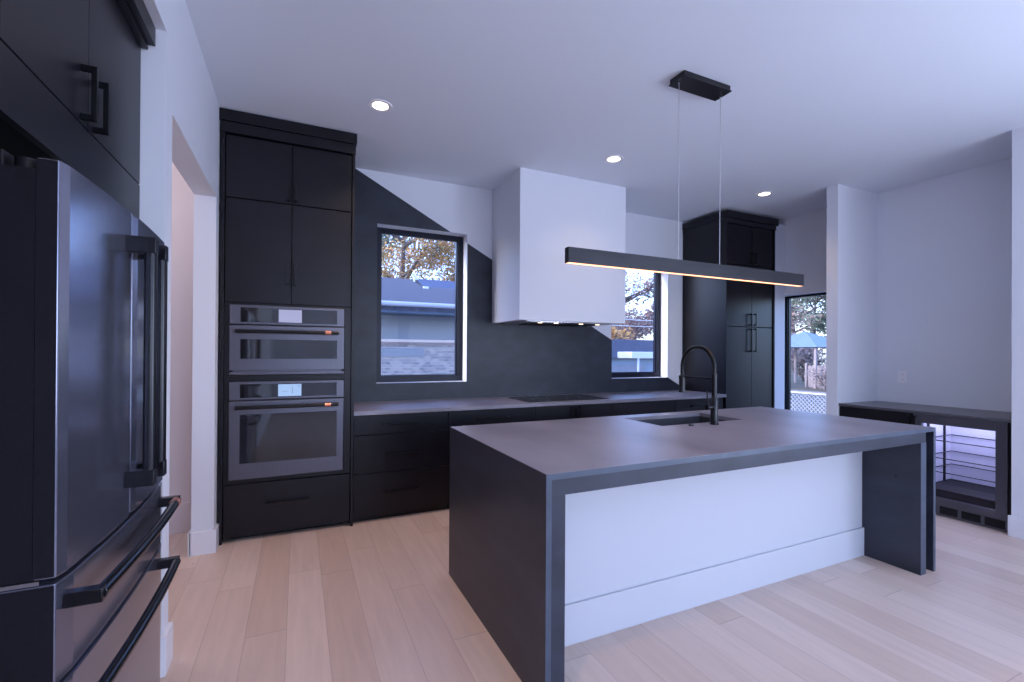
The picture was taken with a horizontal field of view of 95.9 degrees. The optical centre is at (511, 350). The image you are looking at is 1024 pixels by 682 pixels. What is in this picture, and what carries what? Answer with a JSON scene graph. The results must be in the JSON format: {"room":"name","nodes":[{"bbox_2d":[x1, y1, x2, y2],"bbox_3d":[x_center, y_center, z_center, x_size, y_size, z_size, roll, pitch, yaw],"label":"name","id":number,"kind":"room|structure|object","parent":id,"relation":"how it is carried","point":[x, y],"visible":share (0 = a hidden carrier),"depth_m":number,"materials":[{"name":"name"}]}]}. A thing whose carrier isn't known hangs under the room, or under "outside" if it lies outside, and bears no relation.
{"room":"kitchen","nodes":[
{"label":"kitchen","id":0,"kind":"room"},
{"bbox_2d":[139,0,220,636],"bbox_3d":[-0.984,-0.176,-0.170,0.910,3.080,8.520,0,0,-25],"label":"wall","id":1,"kind":"structure","parent":0,"point":[180,121],"depth_m":2.57,"materials":[{"name":"white paint"}]},
{"bbox_2d":[0,0,155,217],"bbox_3d":[-1.437,-0.937,0.880,0.790,0.814,1.964,0,0,-25],"label":"upper cabinet","id":2,"kind":"object","parent":1,"relation":"attached to","point":[70,70],"visible":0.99,"depth_m":1.37,"materials":[{"name":"black wood"}]},
{"bbox_2d":[160,621,172,677],"bbox_3d":[-1.528,1.286,1.974,0.106,0.165,0.131,0,0,-25],"label":"baseboard","id":3,"kind":"structure","parent":1,"relation":"attached to","point":[166,648],"depth_m":1.95,"materials":[{"name":"white paint"}]},
{"bbox_2d":[188,523,218,556],"bbox_3d":[-2.186,1.292,3.330,0.159,0.155,0.516,0,0,-25],"label":"baseboard","id":4,"kind":"object","parent":1,"relation":"attached to","point":[201,542],"visible":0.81,"depth_m":3.10,"materials":[{"name":"white paint"}]},
{"bbox_2d":[169,162,193,502],"bbox_3d":[-2.769,-0.177,2.365,1.763,3.080,2.020,0,0,-25],"label":"wall","id":5,"kind":"structure","parent":0,"point":[182,223],"depth_m":3.48,"materials":[{"name":"paint"}]},
{"bbox_2d":[169,502,190,534],"bbox_3d":[-3.101,1.252,3.182,1.627,0.222,0.016,0,0,-25],"label":"baseboard","id":6,"kind":"structure","parent":5,"relation":"attached to","point":[180,521],"depth_m":3.46,"materials":[{"name":"paint"}]},
{"bbox_2d":[354,168,686,402],"bbox_3d":[0.407,-0.149,5.293,6.510,3.080,0.220,0,0,-25],"label":"wall","id":7,"kind":"structure","parent":0,"point":[466,212],"depth_m":4.86,"materials":[{"name":"white paint"}]},
{"bbox_2d":[376,227,462,382],"bbox_3d":[-0.945,-0.444,4.727,0.903,1.519,0.070,0,0,-25],"label":"window","id":8,"kind":"structure","parent":7,"relation":"in","point":[457,376],"depth_m":4.76,"materials":[{"name":"black metal"}]},
{"bbox_2d":[354,168,678,401],"bbox_3d":[0.341,-0.597,5.133,4.120,2.183,0.014,0,0,-25],"label":"backsplash","id":9,"kind":"structure","parent":7,"relation":"attached to","point":[503,360],"depth_m":4.83,"materials":[{"name":"stone"}]},
{"bbox_2d":[492,167,625,326],"bbox_3d":[0.483,-0.978,4.825,1.213,1.425,0.666,0,0,-25],"label":"range hood","id":10,"kind":"object","parent":7,"relation":"attached to","point":[537,215],"visible":0.99,"depth_m":4.51,"materials":[{"name":"white paint"}]},
{"bbox_2d":[612,272,660,377],"bbox_3d":[1.520,-0.423,5.869,0.884,1.525,0.070,0,0,-25],"label":"window","id":11,"kind":"structure","parent":7,"relation":"in","point":[656,276],"depth_m":6.01,"materials":[{"name":"black metal"}]},
{"bbox_2d":[160,509,1023,681],"bbox_3d":[1.464,1.442,0.981,8.300,0.120,8.950,0,0,-25],"label":"floor","id":12,"kind":"structure","parent":0,"point":[374,600],"depth_m":2.35,"materials":[{"name":"brown wood"}]},
{"bbox_2d":[0,149,180,681],"bbox_3d":[-1.460,0.473,1.223,0.867,1.785,0.852,0,0,-25],"label":"refrigerator","id":13,"kind":"object","parent":12,"relation":"on","point":[84,280],"visible":1,"depth_m":1.05,"materials":[{"name":"black metal"}]},
{"bbox_2d":[218,107,356,545],"bbox_3d":[-1.789,-0.165,3.747,0.920,3.075,0.727,0,0,-25],"label":"tall cabinet","id":14,"kind":"object","parent":12,"relation":"on","point":[287,193],"visible":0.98,"depth_m":3.43,"materials":[{"name":"black wood"}]},
{"bbox_2d":[228,379,343,480],"bbox_3d":[-1.766,0.574,3.666,0.767,0.699,0.662,0,0,-25],"label":"wall oven","id":15,"kind":"object","parent":14,"relation":"in","point":[284,427],"visible":1,"depth_m":3.41,"materials":[{"name":"black metal"}]},
{"bbox_2d":[229,304,343,374],"bbox_3d":[-1.763,-0.074,3.668,0.767,0.502,0.662,0,0,-25],"label":"microwave oven","id":16,"kind":"object","parent":14,"relation":"in","point":[263,340],"visible":1,"depth_m":3.41,"materials":[{"name":"black metal"}]},
{"bbox_2d":[353,411,447,521],"bbox_3d":[-1.033,0.950,4.102,0.776,0.858,0.686,0,0,-25],"label":"base cabinet","id":17,"kind":"object","parent":12,"relation":"on","point":[400,461],"visible":0.93,"depth_m":3.81,"materials":[{"name":"black wood"}]},
{"bbox_2d":[354,390,726,415],"bbox_3d":[0.483,0.513,4.816,4.127,0.033,0.677,0,0,-25],"label":"countertop","id":18,"kind":"structure","parent":17,"relation":"on","point":[439,405],"depth_m":4.39,"materials":[{"name":"stone"}]},
{"bbox_2d":[508,394,608,401],"bbox_3d":[0.477,0.493,4.812,0.920,0.006,0.510,0,0,-25],"label":"cooktop","id":19,"kind":"object","parent":18,"relation":"in","point":[549,398],"visible":1,"depth_m":4.75,"materials":[{"name":"glass"}]},
{"bbox_2d":[446,407,534,508],"bbox_3d":[-0.296,0.955,4.444,0.841,0.858,0.686,0,0,-25],"label":"base cabinet","id":20,"kind":"object","parent":12,"relation":"on","point":[524,414],"visible":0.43,"depth_m":4.14,"materials":[{"name":"black wood"}]},
{"bbox_2d":[535,403,612,420],"bbox_3d":[0.494,0.961,4.808,0.891,0.858,0.690,0,0,-25],"label":"base cabinet","id":21,"kind":"object","parent":12,"relation":"on","point":[543,413],"visible":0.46,"depth_m":4.51,"materials":[{"name":"black wood"}]},
{"bbox_2d":[612,400,675,415],"bbox_3d":[1.277,0.967,5.194,0.846,0.858,0.648,0,0,-25],"label":"base cabinet","id":22,"kind":"object","parent":12,"relation":"on","point":[663,406],"visible":0.23,"depth_m":4.90,"materials":[{"name":"black wood"}]},
{"bbox_2d":[449,406,935,681],"bbox_3d":[1.149,0.933,2.893,2.820,0.908,1.226,0,0,-25],"label":"kitchen island","id":23,"kind":"object","parent":12,"relation":"on","point":[563,533],"visible":0.93,"depth_m":2.45,"materials":[{"name":"stone"}]},
{"bbox_2d":[637,416,727,425],"bbox_3d":[1.202,0.619,3.253,0.759,0.228,0.406,0,0,-25],"label":"sink","id":24,"kind":"object","parent":23,"relation":"in","point":[694,419],"visible":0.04,"depth_m":3.48,"materials":[{"name":"black metal"}]},
{"bbox_2d":[678,345,718,424],"bbox_3d":[1.241,0.220,3.127,0.103,0.520,0.332,0,0,-25],"label":"kitchen faucet","id":25,"kind":"object","parent":23,"relation":"on","point":[713,407],"visible":1,"depth_m":3.01,"materials":[{"name":"black metal"}]},
{"bbox_2d":[676,397,722,411],"bbox_3d":[1.999,0.972,5.508,0.721,0.858,0.686,0,0,-25],"label":"base cabinet","id":26,"kind":"object","parent":12,"relation":"on","point":[682,405],"visible":0.18,"depth_m":5.18,"materials":[{"name":"black wood"}]},
{"bbox_2d":[682,210,784,408],"bbox_3d":[2.839,-0.133,5.907,1.079,3.079,0.702,0,0,-25],"label":"pantry cabinet","id":27,"kind":"object","parent":12,"relation":"on","point":[742,323],"visible":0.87,"depth_m":5.64,"materials":[{"name":"black wood"}]},
{"bbox_2d":[840,406,912,424],"bbox_3d":[3.677,0.980,4.485,0.662,0.854,0.605,0,0,-25],"label":"bar cabinet","id":28,"kind":"object","parent":12,"relation":"on","point":[846,411],"visible":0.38,"depth_m":4.33,"materials":[{"name":"black wood"}]},
{"bbox_2d":[839,401,1011,422],"bbox_3d":[3.842,0.541,4.215,0.675,0.021,1.241,0,0,-25],"label":"countertop","id":29,"kind":"structure","parent":28,"relation":"on","point":[990,415],"depth_m":4.10,"materials":[{"name":"stone"}]},
{"bbox_2d":[913,413,1010,531],"bbox_3d":[3.938,0.980,3.921,0.662,0.852,0.626,0,0,-25],"label":"wine fridge","id":30,"kind":"object","parent":12,"relation":"on","point":[973,456],"visible":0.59,"depth_m":3.91,"materials":[{"name":"black metal"}]},
{"bbox_2d":[936,434,994,448],"bbox_3d":[3.957,0.776,3.945,0.477,0.008,0.515,0,0,-25],"label":"wire shelf","id":31,"kind":"object","parent":30,"relation":"attached to","point":[973,437],"depth_m":4.14,"materials":[{"name":"black metal"}]},
{"bbox_2d":[936,451,994,467],"bbox_3d":[3.957,0.926,3.945,0.477,0.008,0.515,0,0,-25],"label":"wire shelf","id":32,"kind":"object","parent":30,"relation":"attached to","point":[975,454],"depth_m":4.13,"materials":[{"name":"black metal"}]},
{"bbox_2d":[936,464,994,482],"bbox_3d":[3.956,1.046,3.944,0.477,0.008,0.515,0,0,-25],"label":"wire shelf","id":33,"kind":"object","parent":30,"relation":"attached to","point":[973,467],"depth_m":4.13,"materials":[{"name":"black metal"}]},
{"bbox_2d":[936,479,994,508],"bbox_3d":[3.950,1.224,3.942,0.500,0.065,0.530,0,0,-25],"label":"shelf","id":34,"kind":"object","parent":30,"relation":"attached to","point":[963,490],"depth_m":3.93,"materials":[{"name":"black metal"}]},
{"bbox_2d":[185,0,1023,222],"bbox_3d":[1.482,-1.758,0.992,8.300,0.120,8.950,0,0,-25],"label":"ceiling","id":35,"kind":"structure","parent":0,"point":[874,96],"depth_m":2.96,"materials":[{"name":"paint"}]},
{"bbox_2d":[368,99,391,111],"bbox_3d":[-0.916,-1.700,3.214,0.164,0.006,0.164,0,0,-25],"label":"recessed light","id":36,"kind":"object","parent":35,"relation":"in","point":[378,105],"visible":1,"depth_m":3.21,"materials":[{"name":"white plastic"}]},
{"bbox_2d":[604,155,622,162],"bbox_3d":[0.899,-1.687,4.078,0.164,0.006,0.164,0,0,-25],"label":"recessed light","id":37,"kind":"object","parent":35,"relation":"in","point":[613,158],"visible":1,"depth_m":4.07,"materials":[{"name":"white plastic"}]},
{"bbox_2d":[565,70,803,286],"bbox_3d":[1.195,-1.081,2.924,1.974,1.224,0.130,0,0,-25],"label":"linear pendant","id":38,"kind":"object","parent":35,"relation":"hanging from","point":[686,81],"visible":1,"depth_m":2.87,"materials":[{"name":"black metal"}]},
{"bbox_2d":[756,191,772,196],"bbox_3d":[2.701,-1.674,4.947,0.164,0.006,0.164,0,0,-25],"label":"recessed light","id":39,"kind":"object","parent":35,"relation":"in","point":[766,193],"visible":1,"depth_m":4.95,"materials":[{"name":"white plastic"}]},
{"bbox_2d":[612,319,652,326],"bbox_3d":[4.996,0.236,17.748,10.140,3.550,0.140,0,0,-25],"label":"power line","id":40,"kind":"object","parent":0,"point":[625,319],"visible":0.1,"depth_m":17.65,"materials":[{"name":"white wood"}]},
{"bbox_2d":[826,184,877,415],"bbox_3d":[3.554,-0.133,4.829,0.690,3.080,0.110,0,0,-25],"label":"wall","id":41,"kind":"structure","parent":0,"point":[852,213],"depth_m":4.73,"materials":[{"name":"white paint"}]},
{"bbox_2d":[779,158,1011,411],"bbox_3d":[3.937,-0.130,5.122,0.250,3.080,3.060,0,0,-25],"label":"wall","id":42,"kind":"structure","parent":0,"point":[944,243],"depth_m":4.43,"materials":[{"name":"white paint"}]},
{"bbox_2d":[784,292,825,409],"bbox_3d":[3.763,0.147,5.588,0.070,1.688,0.933,0,0,-25],"label":"window","id":43,"kind":"structure","parent":42,"relation":"in","point":[787,397],"depth_m":5.97,"materials":[{"name":"black metal"}]},
{"bbox_2d":[898,371,906,382],"bbox_3d":[3.980,0.270,4.712,0.011,0.122,0.080,0,0,-25],"label":"wall outlet","id":44,"kind":"object","parent":42,"relation":"attached to","point":[902,375],"visible":1,"depth_m":4.71,"materials":[{"name":"white plastic"}]},
{"bbox_2d":[1011,126,1023,517],"bbox_3d":[5.276,-0.136,1.116,0.690,3.080,5.585,0,0,-25],"label":"wall","id":45,"kind":"structure","parent":0,"point":[1017,422],"depth_m":3.47,"materials":[{"name":"white paint"}]},
{"bbox_2d":[1008,515,1023,539],"bbox_3d":[4.182,1.326,2.627,0.028,0.155,1.950,0,0,-25],"label":"baseboard","id":46,"kind":"structure","parent":45,"relation":"attached to","point":[1015,524],"depth_m":3.46,"materials":[{"name":"white paint"}]},
{"label":"outside","id":47,"kind":"structure","parent":0,"visible":0},
{"bbox_2d":[791,368,825,413],"bbox_3d":[0.109,2.215,41.329,85.000,0.300,65.100,0,0,-25],"label":"ground","id":48,"kind":"structure","parent":47,"point":[799,385],"depth_m":20.33,"materials":[{"name":"grey"}]},
{"bbox_2d":[382,234,419,275],"bbox_3d":[-10.492,-4.095,26.817,9.699,12.120,10.203,0,0,-25],"label":"autumn tree","id":49,"kind":"object","parent":48,"relation":"on","point":[384,236],"visible":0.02,"depth_m":25.13,"materials":[{"name":"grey plant"}]},
{"bbox_2d":[381,277,454,374],"bbox_3d":[-5.148,0.028,10.745,10.100,3.800,7.173,0,0,-25],"label":"house","id":50,"kind":"structure","parent":48,"relation":"on","point":[418,315],"depth_m":9.08,"materials":[{"name":"brick"}]},
{"bbox_2d":[382,235,454,281],"bbox_3d":[-4.979,-2.687,19.298,8.621,9.314,8.435,0,0,-25],"label":"autumn tree","id":51,"kind":"object","parent":48,"relation":"on","point":[418,261],"visible":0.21,"depth_m":18.24,"materials":[{"name":"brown plant"}]},
{"bbox_2d":[422,241,454,273],"bbox_3d":[-3.012,-4.323,34.517,8.903,12.715,7.566,0,0,-3],"label":"autumn tree","id":52,"kind":"object","parent":48,"relation":"on","point":[436,241],"visible":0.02,"depth_m":34.42,"materials":[{"name":"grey plant"}]},
{"bbox_2d":[611,326,634,339],"bbox_3d":[5.425,0.394,24.108,2.474,3.305,2.438,0,0,-1],"label":"autumn tree","id":53,"kind":"object","parent":48,"relation":"on","point":[614,332],"visible":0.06,"depth_m":23.99,"materials":[{"name":"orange plant"}]},
{"bbox_2d":[611,339,652,371],"bbox_3d":[4.862,0.768,20.166,5.000,2.500,2.900,0,0,-25],"label":"shed","id":54,"kind":"object","parent":48,"relation":"on","point":[618,345],"visible":0.13,"depth_m":19.11,"materials":[{"name":"blue wood"}]},
{"bbox_2d":[611,270,652,339],"bbox_3d":[6.030,-3.197,29.364,9.052,10.530,8.057,1,0,-42],"label":"autumn tree","id":55,"kind":"object","parent":48,"relation":"on","point":[629,322],"visible":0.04,"depth_m":26.76,"materials":[{"name":"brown plant"}]},
{"bbox_2d":[612,273,652,339],"bbox_3d":[9.960,-4.070,39.679,9.390,12.393,9.626,0,0,-25],"label":"autumn tree","id":56,"kind":"object","parent":48,"relation":"on","point":[648,289],"visible":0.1,"depth_m":38.50,"materials":[{"name":"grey plant"}]},
{"bbox_2d":[791,303,821,333],"bbox_3d":[20.570,-5.279,37.295,12.417,14.915,10.057,0,0,-31],"label":"bare tree","id":57,"kind":"object","parent":48,"relation":"on","point":[794,313],"visible":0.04,"depth_m":34.20,"materials":[{"name":"grey plant"}]},
{"bbox_2d":[791,390,825,393],"bbox_3d":[15.567,2.077,21.547,1.000,0.015,18.000,0,0,-25],"label":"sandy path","id":58,"kind":"structure","parent":48,"relation":"on","point":[791,390],"depth_m":23.36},
{"bbox_2d":[791,295,825,353],"bbox_3d":[29.620,-2.584,45.085,9.034,9.684,9.147,0,0,16],"label":"evergreen tree","id":59,"kind":"object","parent":48,"relation":"on","point":[816,326],"visible":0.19,"depth_m":44.02,"materials":[{"name":"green plant"}]},
{"bbox_2d":[791,331,825,388],"bbox_3d":[17.688,0.469,27.933,3.900,3.300,3.900,0,0,-25],"label":"pavilion","id":60,"kind":"object","parent":48,"relation":"on","point":[804,339],"visible":0.46,"depth_m":26.95,"materials":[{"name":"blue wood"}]},
{"bbox_2d":[791,333,825,381],"bbox_3d":[20.123,0.436,32.068,3.460,3.472,3.838,0,0,-7],"label":"bush","id":61,"kind":"object","parent":48,"relation":"on","point":[806,355],"visible":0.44,"depth_m":31.30,"materials":[{"name":"grey plant"}]},
{"bbox_2d":[791,391,825,413],"bbox_3d":[5.775,1.397,8.960,0.075,1.185,5.048,0,0,-25],"label":"fence","id":62,"kind":"object","parent":48,"relation":"on","point":[795,392],"visible":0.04,"depth_m":8.96,"materials":[{"name":"wood"}]},
{"bbox_2d":[791,296,825,368],"bbox_3d":[36.737,-6.091,60.407,14.330,16.885,15.120,0,0,28],"label":"autumn tree","id":63,"kind":"object","parent":48,"relation":"on","point":[797,307],"visible":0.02,"depth_m":59.34,"materials":[{"name":"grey plant"}]},
{"bbox_2d":[803,363,825,390],"bbox_3d":[16.479,1.312,24.210,1.884,1.783,1.878,0,0,-25],"label":"bush","id":64,"kind":"object","parent":48,"relation":"on","point":[823,374],"visible":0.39,"depth_m":24.26,"materials":[{"name":"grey plant"}]},
{"bbox_2d":[805,363,825,388],"bbox_3d":[17.478,1.407,24.967,0.148,1.400,3.534,0,0,-18],"label":"wooden fence","id":65,"kind":"object","parent":48,"relation":"on","point":[809,381],"visible":0.2,"depth_m":26.40,"materials":[{"name":"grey wood"}]},
{"bbox_3d":[4.817,1.982,12.759,8.500,0.020,3.900,0,0,-25],"label":"driveway","id":66,"kind":"object","parent":48,"relation":"on","visible":0},
{"bbox_2d":[618,352,652,371],"bbox_3d":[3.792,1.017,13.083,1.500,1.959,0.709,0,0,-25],"label":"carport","id":67,"kind":"object","parent":66,"relation":"on","point":[637,355],"visible":0.38,"depth_m":12.66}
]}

